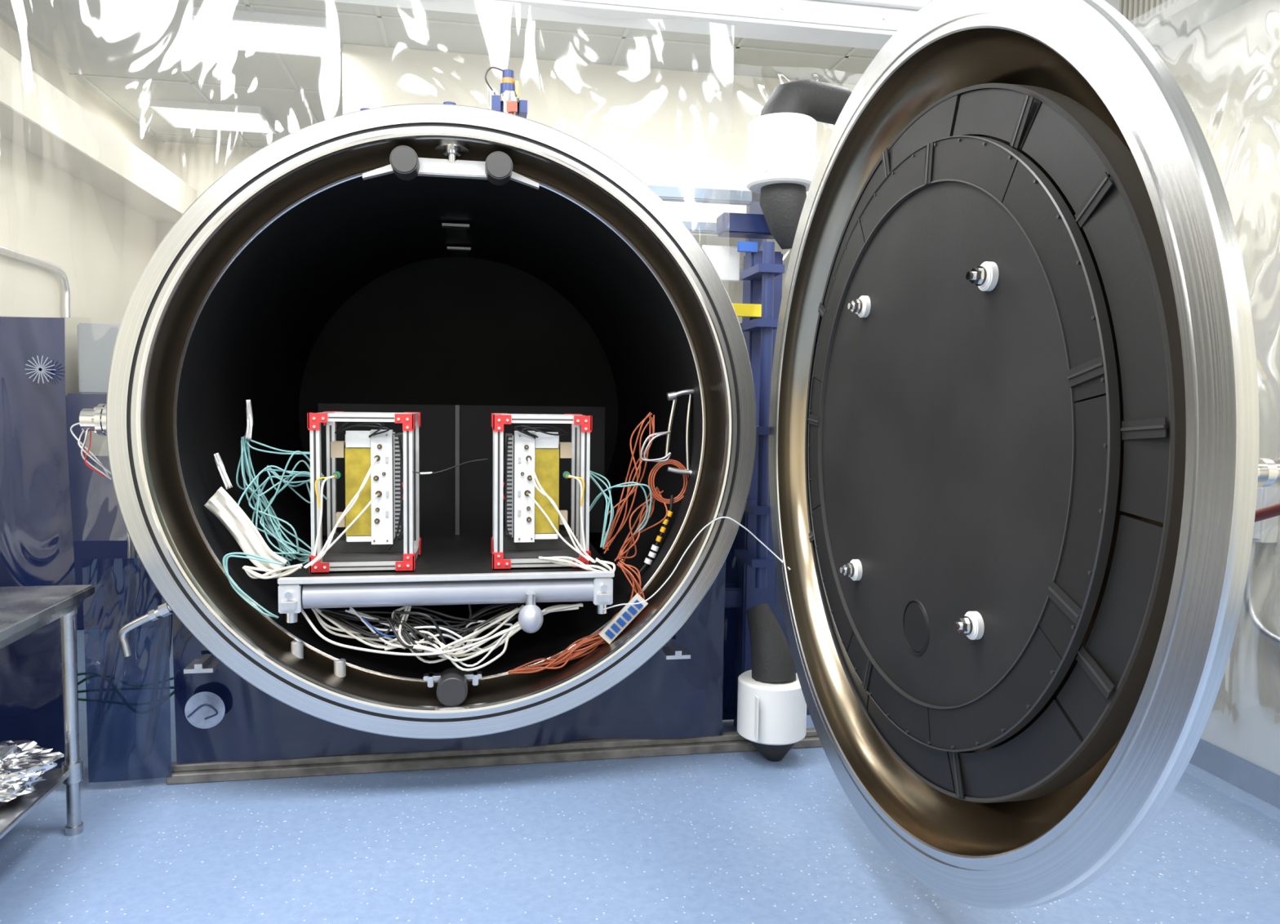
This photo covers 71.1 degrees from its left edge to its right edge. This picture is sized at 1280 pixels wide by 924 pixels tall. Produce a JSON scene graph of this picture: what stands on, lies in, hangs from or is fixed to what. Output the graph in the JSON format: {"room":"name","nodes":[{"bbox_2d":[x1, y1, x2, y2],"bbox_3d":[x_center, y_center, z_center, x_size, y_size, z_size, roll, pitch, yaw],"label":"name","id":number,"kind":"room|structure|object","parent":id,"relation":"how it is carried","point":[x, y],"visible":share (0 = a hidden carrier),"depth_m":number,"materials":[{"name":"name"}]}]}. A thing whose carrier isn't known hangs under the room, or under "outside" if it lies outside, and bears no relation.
{"room":"clean room","nodes":[
{"label":"clean room","id":0,"kind":"room"},
{"bbox_2d":[0,18,157,404],"bbox_3d":[-2.847,-0.443,2.334,0.100,3.200,8.800,0,4,-10],"label":"wall","id":1,"kind":"structure","parent":0,"point":[103,245],"depth_m":5.14,"materials":[{"name":"beige paint"}]},
{"bbox_2d":[0,244,71,318],"bbox_3d":[-3.171,-0.930,4.597,0.040,0.291,1.027,0,4,-10],"label":"conduit","id":2,"kind":"object","parent":1,"relation":"attached to","point":[5,251],"visible":1,"depth_m":4.91,"materials":[{"name":"metal"}]},
{"bbox_2d":[0,316,79,768],"bbox_3d":[-2.360,0.296,2.897,0.960,1.540,0.049,0,4,-10],"label":"cabinet","id":3,"kind":"object","parent":1,"relation":"hanging from","point":[37,542],"visible":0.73,"depth_m":2.96,"materials":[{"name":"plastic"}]},
{"bbox_2d":[24,355,56,383],"bbox_3d":[-1.929,-0.298,2.880,0.090,0.089,0.002,0,4,-10],"label":"sticker","id":4,"kind":"object","parent":3,"relation":"attached to","point":[40,369],"visible":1,"depth_m":2.88,"materials":[{"name":"grey paper"}]},
{"bbox_2d":[0,47,196,222],"bbox_3d":[-3.093,-1.760,4.793,0.280,0.240,3.700,0,4,-10],"label":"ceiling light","id":5,"kind":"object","parent":1,"relation":"attached to","point":[36,116],"depth_m":4.82,"materials":[{"name":"beige paint"}]},
{"bbox_2d":[155,141,262,246],"bbox_3d":[-1.105,-0.753,7.156,5.230,3.200,0.100,0,4,-10],"label":"wall","id":6,"kind":"structure","parent":0,"point":[199,166],"depth_m":6.62,"materials":[{"name":"beige paint"}]},
{"bbox_2d":[149,98,276,133],"bbox_3d":[-2.793,-2.272,5.899,0.660,0.042,0.460,0,4,-10],"label":"ceiling light","id":7,"kind":"object","parent":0,"point":[180,114],"depth_m":5.85,"materials":[{"name":"white plastic"}]},
{"bbox_2d":[191,6,341,58],"bbox_3d":[-1.866,-2.164,4.525,0.620,0.042,0.420,0,4,-10],"label":"ceiling light","id":8,"kind":"object","parent":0,"point":[227,28],"depth_m":4.48,"materials":[{"name":"white plastic"}]},
{"bbox_2d":[0,0,879,147],"bbox_3d":[-0.300,-2.086,2.672,5.230,0.100,9.000,0,4,-10],"label":"plastic sheeting","id":9,"kind":"structure","parent":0,"point":[95,37],"depth_m":4.77,"materials":[{"name":"plastic"}]},
{"bbox_2d":[320,0,1159,53],"bbox_3d":[-0.399,-1.855,3.226,5.030,0.440,0.210,0,4,-10],"label":"ceiling","id":10,"kind":"structure","parent":9,"relation":"attached to","point":[860,24],"depth_m":3.33,"materials":[{"name":"white paint"}]},
{"bbox_2d":[0,630,1279,923],"bbox_3d":[-0.345,1.206,2.900,5.230,0.100,9.000,0,4,-10],"label":"floor","id":11,"kind":"structure","parent":0,"point":[735,837],"depth_m":2.69,"materials":[{"name":"blue plastic"}]},
{"bbox_2d":[0,584,94,839],"bbox_3d":[-2.112,0.803,2.107,1.070,0.765,1.220,0,4,-10],"label":"steel table","id":12,"kind":"object","parent":11,"relation":"on","point":[24,610],"visible":1,"depth_m":2.67,"materials":[{"name":"silver metal"}]},
{"bbox_2d":[0,740,63,802],"bbox_3d":[-1.945,0.876,2.516,0.526,0.155,0.440,0,4,-10],"label":"aluminum foil","id":13,"kind":"object","parent":12,"relation":"in","point":[23,763],"visible":1,"depth_m":2.55,"materials":[{"name":"silver metal"}]},
{"bbox_2d":[65,323,136,630],"bbox_3d":[-2.916,0.070,5.409,0.750,1.750,0.610,0,4,-10],"label":"tall cabinet","id":14,"kind":"object","parent":11,"relation":"on","point":[99,527],"visible":0.16,"depth_m":5.08,"materials":[{"name":"metal"}]},
{"bbox_2d":[77,530,174,756],"bbox_3d":[-2.177,0.594,3.224,1.088,0.977,0.139,0,4,-6],"label":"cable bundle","id":15,"kind":"object","parent":11,"relation":"on","point":[131,549],"visible":0.06,"depth_m":3.23,"materials":[{"name":"teal"}]},
{"bbox_2d":[106,103,756,739],"bbox_3d":[-0.888,-0.112,4.438,2.100,2.303,3.004,0,4,-10],"label":"chamber","id":16,"kind":"object","parent":11,"relation":"on","point":[466,255],"visible":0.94,"depth_m":3.24,"materials":[{"name":"metal"}]},
{"bbox_2d":[70,404,111,479],"bbox_3d":[-1.741,-0.064,2.916,0.217,0.251,0.104,0,4,-10],"label":"port","id":17,"kind":"object","parent":16,"relation":"attached to","point":[90,420],"visible":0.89,"depth_m":2.88,"materials":[{"name":"silver metal"}]},
{"bbox_2d":[118,602,173,657],"bbox_3d":[-1.631,0.554,2.979,0.187,0.179,0.038,0,4,-13],"label":"drain pipe","id":18,"kind":"object","parent":16,"relation":"attached to","point":[163,610],"visible":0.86,"depth_m":2.96,"materials":[{"name":"metal"}]},
{"bbox_2d":[277,403,614,633],"bbox_3d":[-0.688,0.233,3.491,1.240,0.900,1.082,0,4,-10],"label":"platform","id":19,"kind":"object","parent":16,"relation":"attached to","point":[454,565],"visible":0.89,"depth_m":3.84,"materials":[{"name":"black paint"}]},
{"bbox_2d":[204,400,287,575],"bbox_3d":[-1.341,0.088,3.117,0.314,0.608,0.163,2,4,11],"label":"cable","id":20,"kind":"object","parent":19,"relation":"attached to","point":[221,504],"visible":0.95,"depth_m":3.06,"materials":[{"name":"beige plastic"}]},
{"bbox_2d":[303,411,421,572],"bbox_3d":[-0.981,0.095,3.206,0.357,0.542,0.431,0,4,-10],"label":"frame","id":21,"kind":"object","parent":19,"relation":"on","point":[380,517],"visible":1,"depth_m":3.11,"materials":[{"name":"metal"}]},
{"bbox_2d":[413,458,488,474],"bbox_3d":[-0.659,0.016,3.132,0.270,0.051,0.044,-1,4,-26],"label":"lead","id":22,"kind":"object","parent":21,"relation":"attached to","point":[425,473],"visible":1,"depth_m":3.10,"materials":[{"name":"black"}]},
{"bbox_2d":[318,602,537,657],"bbox_3d":[-0.727,0.570,3.104,0.787,0.214,0.173,0,4,-10],"label":"cable bundle","id":23,"kind":"object","parent":19,"relation":"hanging from","point":[339,616],"visible":0.8,"depth_m":3.10,"materials":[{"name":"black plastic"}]},
{"bbox_2d":[242,556,615,671],"bbox_3d":[-0.711,0.524,3.098,1.254,0.387,0.125,0,4,-10],"label":"bundle","id":24,"kind":"object","parent":19,"relation":"on","point":[446,654],"visible":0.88,"depth_m":3.08,"materials":[{"name":"beige plastic"}]},
{"bbox_2d":[222,435,652,618],"bbox_3d":[-0.694,0.217,3.228,1.488,0.606,0.277,0,4,-10],"label":"cable bundle","id":25,"kind":"object","parent":19,"relation":"on","point":[246,464],"visible":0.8,"depth_m":3.18,"materials":[{"name":"teal plastic"}]},
{"bbox_2d":[491,413,595,568],"bbox_3d":[-0.366,0.095,3.316,0.361,0.542,0.431,0,4,-10],"label":"frame","id":26,"kind":"object","parent":19,"relation":"on","point":[538,517],"visible":0.99,"depth_m":3.21,"materials":[{"name":"metal"}]},
{"bbox_2d":[602,516,791,609],"bbox_3d":[0.197,0.358,3.129,0.652,0.340,0.055,1,4,1],"label":"wire","id":27,"kind":"object","parent":19,"relation":"attached to","point":[713,521],"visible":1,"depth_m":3.12,"materials":[{"name":"white"}]},
{"bbox_2d":[172,560,725,764],"bbox_3d":[-0.646,0.669,3.284,1.970,0.780,0.037,0,4,-10],"label":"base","id":28,"kind":"object","parent":16,"relation":"hanging from","point":[663,698],"visible":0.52,"depth_m":3.32,"materials":[{"name":"plastic"}]},
{"bbox_2d":[82,558,171,782],"bbox_3d":[-1.748,0.710,3.053,0.261,0.770,0.014,0,4,-14],"label":"panel","id":29,"kind":"object","parent":28,"relation":"hanging from","point":[128,700],"visible":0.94,"depth_m":3.05,"materials":[{"name":"blue plastic"}]},
{"bbox_2d":[184,691,225,728],"bbox_3d":[-1.500,0.857,3.086,0.130,0.130,0.007,0,4,-10],"label":"round sticker","id":30,"kind":"object","parent":28,"relation":"attached to","point":[203,710],"visible":1,"depth_m":3.09,"materials":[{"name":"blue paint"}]},
{"bbox_2d":[443,101,456,104],"bbox_3d":[-0.645,-1.150,3.034,0.068,0.128,0.068,0,4,-10],"label":"port","id":31,"kind":"object","parent":16,"relation":"attached to","point":[445,102],"visible":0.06,"depth_m":3.01,"materials":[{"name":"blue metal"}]},
{"bbox_2d":[484,66,527,118],"bbox_3d":[-0.458,-1.219,3.059,0.143,0.254,0.094,0,4,-10],"label":"valve","id":32,"kind":"object","parent":16,"relation":"on","point":[508,100],"visible":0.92,"depth_m":3.04,"materials":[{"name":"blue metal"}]},
{"bbox_2d":[508,412,688,675],"bbox_3d":[-0.125,0.287,3.272,0.689,0.936,0.217,-2,5,-37],"label":"cable bundle","id":33,"kind":"object","parent":16,"relation":"attached to","point":[566,655],"visible":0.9,"depth_m":3.37,"materials":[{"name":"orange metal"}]},
{"bbox_2d":[636,494,673,574],"bbox_3d":[0.058,0.277,3.385,0.140,0.305,0.030,0,4,-10],"label":"connectors","id":34,"kind":"object","parent":16,"relation":"attached to","point":[655,548],"visible":0.95,"depth_m":3.38,"materials":[{"name":"orange"}]},
{"bbox_2d":[165,727,822,785],"bbox_3d":[-0.431,1.093,3.355,2.480,0.060,0.060,0,4,-10],"label":"trim","id":35,"kind":"structure","parent":11,"relation":"on","point":[729,742],"depth_m":3.30,"materials":[{"name":"metal"}]},
{"bbox_2d":[647,185,784,728],"bbox_3d":[0.306,-0.012,3.612,0.540,2.250,0.580,0,4,-10],"label":"support frame","id":36,"kind":"object","parent":11,"relation":"on","point":[761,276],"visible":0.56,"depth_m":3.55,"materials":[{"name":"blue paint"}]},
{"bbox_2d":[722,531,809,719],"bbox_3d":[0.562,0.402,3.797,0.571,1.395,0.035,0,4,-12],"label":"curtain","id":37,"kind":"object","parent":36,"relation":"hanging from","point":[729,642],"visible":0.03,"depth_m":3.79,"materials":[{"name":"plastic"}]},
{"bbox_2d":[746,78,851,248],"bbox_3d":[0.616,-1.148,3.454,0.426,0.657,0.260,-1,4,-25],"label":"door hinge","id":38,"kind":"object","parent":36,"relation":"attached to","point":[781,157],"visible":0.94,"depth_m":3.35,"materials":[{"name":"white plastic"}]},
{"bbox_2d":[777,27,1163,856],"bbox_3d":[0.819,-0.042,2.285,0.346,1.900,1.900,0,4,-10],"label":"door","id":39,"kind":"structure","parent":36,"relation":"attached to","point":[953,62],"depth_m":2.42,"materials":[{"name":"metal"}]},
{"bbox_2d":[808,88,1168,798],"bbox_3d":[0.706,-0.042,2.266,0.046,1.686,1.680,0,4,-9],"label":"panels","id":40,"kind":"object","parent":39,"relation":"attached to","point":[1013,766],"depth_m":1.71,"materials":[{"name":"black paint"}]},
{"bbox_2d":[808,529,813,542],"bbox_3d":[0.582,0.241,2.993,0.006,0.071,0.104,0,4,-10],"label":"strip","id":41,"kind":"object","parent":40,"relation":"attached to","point":[811,538],"visible":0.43,"depth_m":3.02,"materials":[{"name":"black paint"}]},
{"bbox_2d":[807,413,819,426],"bbox_3d":[0.569,-0.138,2.933,0.006,0.038,0.097,0,4,-10],"label":"strip","id":42,"kind":"object","parent":40,"relation":"attached to","point":[814,420],"visible":1,"depth_m":2.93,"materials":[{"name":"black paint"}]},
{"bbox_2d":[817,302,824,317],"bbox_3d":[0.598,-0.484,2.912,0.006,0.078,0.103,0,4,-10],"label":"strip","id":43,"kind":"object","parent":40,"relation":"attached to","point":[821,308],"visible":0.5,"depth_m":2.93,"materials":[{"name":"black paint"}]},
{"bbox_2d":[862,656,871,691],"bbox_3d":[0.637,0.596,2.516,0.006,0.100,0.060,0,4,-10],"label":"strip","id":44,"kind":"object","parent":40,"relation":"attached to","point":[868,668],"visible":1,"depth_m":2.51,"materials":[{"name":"black paint"}]},
{"bbox_2d":[881,147,890,177],"bbox_3d":[0.675,-0.808,2.454,0.006,0.105,0.061,0,4,-10],"label":"strip","id":45,"kind":"object","parent":40,"relation":"attached to","point":[885,155],"visible":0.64,"depth_m":2.45,"materials":[{"name":"black paint"}]},
{"bbox_2d":[924,142,933,185],"bbox_3d":[0.698,-0.723,2.167,0.006,0.097,0.038,0,4,-10],"label":"strip","id":46,"kind":"object","parent":40,"relation":"attached to","point":[930,147],"visible":1,"depth_m":2.16,"materials":[{"name":"black paint"}]},
{"bbox_2d":[817,178,1075,709],"bbox_3d":[0.688,-0.042,2.263,0.012,1.286,1.286,0,4,-10],"label":"disc hem","id":47,"kind":"object","parent":40,"relation":"attached to","point":[906,196],"visible":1,"depth_m":2.36,"materials":[{"name":"grey"}]},
{"bbox_2d":[822,181,1079,706],"bbox_3d":[0.706,-0.042,2.266,0.026,1.284,1.284,0,4,-9],"label":"disc","id":48,"kind":"object","parent":40,"relation":"attached to","point":[947,430],"visible":0.84,"depth_m":2.10,"materials":[{"name":"black paint"}]},
{"bbox_2d":[849,559,862,580],"bbox_3d":[0.628,0.315,2.607,0.020,0.062,0.062,0,4,-10],"label":"washer","id":49,"kind":"object","parent":48,"relation":"attached to","point":[858,575],"visible":0.75,"depth_m":2.58,"materials":[{"name":"white plastic"}]},
{"bbox_2d":[840,562,855,577],"bbox_3d":[0.602,0.315,2.603,0.037,0.042,0.042,0,4,-10],"label":"bolt","id":50,"kind":"object","parent":49,"relation":"attached to","point":[848,570],"visible":1,"depth_m":2.59,"materials":[{"name":"silver metal"}]},
{"bbox_2d":[857,295,871,317],"bbox_3d":[0.639,-0.444,2.554,0.020,0.062,0.062,0,4,-10],"label":"washer","id":51,"kind":"object","parent":48,"relation":"attached to","point":[867,304],"visible":0.78,"depth_m":2.53,"materials":[{"name":"white plastic"}]},
{"bbox_2d":[847,298,863,314],"bbox_3d":[0.613,-0.444,2.550,0.037,0.042,0.042,0,4,-10],"label":"bolt","id":52,"kind":"object","parent":51,"relation":"attached to","point":[856,306],"visible":1,"depth_m":2.54,"materials":[{"name":"silver metal"}]},
{"bbox_2d":[904,601,927,653],"bbox_3d":[0.694,0.415,2.251,0.005,0.128,0.128,0,4,-9],"label":"cover plate","id":53,"kind":"object","parent":48,"relation":"attached to","point":[915,622],"depth_m":2.25,"materials":[{"name":"black metal"}]},
{"bbox_2d":[902,599,929,655],"bbox_3d":[0.693,0.415,2.251,0.004,0.140,0.140,0,4,-10],"label":"ring","id":54,"kind":"object","parent":48,"relation":"attached to","point":[912,600],"visible":1,"depth_m":2.23,"materials":[{"name":"black metal"}]},
{"bbox_2d":[964,611,984,639],"bbox_3d":[0.735,0.360,1.971,0.020,0.062,0.062,0,4,-10],"label":"washer","id":55,"kind":"object","parent":48,"relation":"attached to","point":[978,620],"visible":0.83,"depth_m":1.95,"materials":[{"name":"white plastic"}]},
{"bbox_2d":[952,616,974,635],"bbox_3d":[0.709,0.360,1.967,0.037,0.042,0.042,0,4,-10],"label":"bolt","id":56,"kind":"object","parent":55,"relation":"attached to","point":[965,625],"visible":1,"depth_m":1.96,"materials":[{"name":"silver metal"}]},
{"bbox_2d":[977,261,998,291],"bbox_3d":[0.745,-0.398,1.919,0.020,0.062,0.062,0,4,-10],"label":"washer","id":57,"kind":"object","parent":48,"relation":"attached to","point":[993,268],"visible":0.74,"depth_m":1.90,"materials":[{"name":"white plastic"}]},
{"bbox_2d":[965,266,988,285],"bbox_3d":[0.719,-0.398,1.914,0.037,0.042,0.042,0,4,-10],"label":"bolt","id":58,"kind":"object","parent":57,"relation":"attached to","point":[979,276],"visible":1,"depth_m":1.90,"materials":[{"name":"silver metal"}]},
{"bbox_2d":[950,751,964,798],"bbox_3d":[0.735,0.725,2.078,0.006,0.105,0.061,0,4,-10],"label":"strip","id":59,"kind":"object","parent":40,"relation":"attached to","point":[954,755],"visible":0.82,"depth_m":2.07,"materials":[{"name":"black paint"}]},
{"bbox_2d":[808,137,1107,749],"bbox_3d":[0.684,-0.042,2.262,0.006,1.461,1.461,0,4,-10],"label":"rivets","id":60,"kind":"object","parent":40,"relation":"attached to","point":[1035,181],"visible":1,"depth_m":1.83,"materials":[{"name":"grey metal"}]},
{"bbox_2d":[808,135,1120,751],"bbox_3d":[0.693,-0.042,2.264,0.024,1.476,1.476,0,4,-10],"label":"ring hem","id":61,"kind":"object","parent":40,"relation":"attached to","point":[1087,264],"visible":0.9,"depth_m":1.60,"materials":[{"name":"grey"}]},
{"bbox_2d":[1009,93,1034,148],"bbox_3d":[0.779,-0.696,1.830,0.006,0.103,0.078,0,4,-10],"label":"strip","id":62,"kind":"object","parent":40,"relation":"attached to","point":[1028,100],"visible":1,"depth_m":1.83,"materials":[{"name":"black paint"}]},
{"bbox_2d":[1047,581,1081,625],"bbox_3d":[0.783,0.260,1.653,0.006,0.065,0.100,0,4,-10],"label":"strip","id":63,"kind":"object","parent":40,"relation":"attached to","point":[1055,593],"visible":1,"depth_m":1.65,"materials":[{"name":"black paint"}]},
{"bbox_2d":[1066,355,1104,386],"bbox_3d":[0.793,-0.161,1.594,0.006,0.054,0.100,0,4,-10],"label":"strip","id":64,"kind":"object","parent":40,"relation":"attached to","point":[1094,368],"visible":1,"depth_m":1.59,"materials":[{"name":"black paint"}]},
{"bbox_2d":[1074,171,1113,227],"bbox_3d":[0.815,-0.471,1.612,0.006,0.086,0.099,0,4,-10],"label":"strip","id":65,"kind":"object","parent":40,"relation":"attached to","point":[1104,184],"visible":1,"depth_m":1.61,"materials":[{"name":"black paint"}]},
{"bbox_2d":[1075,646,1115,699],"bbox_3d":[0.815,0.377,1.605,0.006,0.075,0.103,0,4,-10],"label":"strip","id":66,"kind":"object","parent":40,"relation":"attached to","point":[1093,670],"visible":1,"depth_m":1.60,"materials":[{"name":"black paint"}]},
{"bbox_2d":[1120,417,1166,439],"bbox_3d":[0.835,-0.055,1.487,0.006,0.041,0.102,0,4,-10],"label":"strip","id":67,"kind":"object","parent":40,"relation":"attached to","point":[1153,428],"visible":1,"depth_m":1.48,"materials":[{"name":"black paint"}]},
{"bbox_2d":[804,83,1186,803],"bbox_3d":[0.742,-0.042,2.272,0.063,1.696,1.696,0,4,-10],"label":"rim","id":68,"kind":"object","parent":39,"relation":"attached to","point":[1118,161],"visible":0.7,"depth_m":1.56,"materials":[{"name":"grey metal"}]},
{"bbox_2d":[768,0,1258,910],"bbox_3d":[0.664,-0.042,2.259,0.041,2.100,2.100,0,4,-10],"label":"flange","id":69,"kind":"object","parent":39,"relation":"attached to","point":[1171,151],"depth_m":1.38,"materials":[{"name":"silver metal"}]},
{"bbox_2d":[737,603,806,761],"bbox_3d":[0.501,0.841,3.396,0.260,0.587,0.268,0,4,-10],"label":"door hinge","id":70,"kind":"object","parent":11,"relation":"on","point":[771,705],"visible":0.94,"depth_m":3.32,"materials":[{"name":"white plastic"}]},
{"bbox_2d":[721,265,787,323],"bbox_3d":[-0.100,-0.671,6.170,3.400,3.200,0.100,0,4,-10],"label":"wall partition","id":71,"kind":"structure","parent":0,"point":[734,289],"depth_m":6.22,"materials":[{"name":"beige paint"}]},
{"bbox_2d":[342,43,856,266],"bbox_3d":[0.017,-1.778,5.526,3.400,0.900,1.050,0,4,-10],"label":"wall","id":72,"kind":"structure","parent":71,"relation":"attached to","point":[666,127],"depth_m":4.96,"materials":[{"name":"beige paint"}]},
{"bbox_2d":[1156,0,1279,775],"bbox_3d":[2.203,-0.436,3.239,0.100,3.200,8.800,0,4,-10],"label":"wall","id":73,"kind":"structure","parent":0,"point":[1227,68],"depth_m":3.17,"materials":[{"name":"beige paint"}]},
{"bbox_2d":[0,0,874,147],"bbox_3d":[-0.390,-2.069,3.177,5.030,0.006,9.820,0,4,-10],"label":"trim","id":74,"kind":"structure","parent":73,"relation":"attached to","point":[379,15],"depth_m":4.68,"materials":[{"name":"grey metal"}]},
{"bbox_2d":[1119,0,1251,48],"bbox_3d":[2.106,-1.814,2.995,0.180,0.380,1.750,0,4,-10],"label":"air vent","id":75,"kind":"object","parent":73,"relation":"in","point":[1161,22],"visible":0.38,"depth_m":3.38,"materials":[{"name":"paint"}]},
{"bbox_2d":[1189,738,1279,808],"bbox_3d":[2.126,1.105,3.336,0.012,0.110,8.800,0,4,-10],"label":"baseboard","id":76,"kind":"structure","parent":73,"relation":"attached to","point":[1247,776],"depth_m":3.20,"materials":[{"name":"blue"}]},
{"bbox_2d":[1243,485,1279,645],"bbox_3d":[2.244,0.264,2.533,0.065,0.799,1.340,0,4,-10],"label":"conduit","id":77,"kind":"object","parent":73,"relation":"attached to","point":[1265,531],"visible":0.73,"depth_m":3.06,"materials":[{"name":"metal"}]},
{"bbox_2d":[1254,502,1279,522],"bbox_3d":[1.077,0.103,1.648,0.153,0.232,0.598,1,4,4],"label":"cable","id":78,"kind":"object","parent":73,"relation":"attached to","point":[1272,511],"visible":0.14,"depth_m":1.58,"materials":[{"name":"red plastic"}]},
{"bbox_2d":[1257,457,1279,487],"bbox_3d":[0.950,0.016,1.351,0.100,0.044,0.044,0,4,-10],"label":"pipe","id":79,"kind":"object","parent":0,"point":[1268,469],"depth_m":1.33,"materials":[{"name":"silver metal"}]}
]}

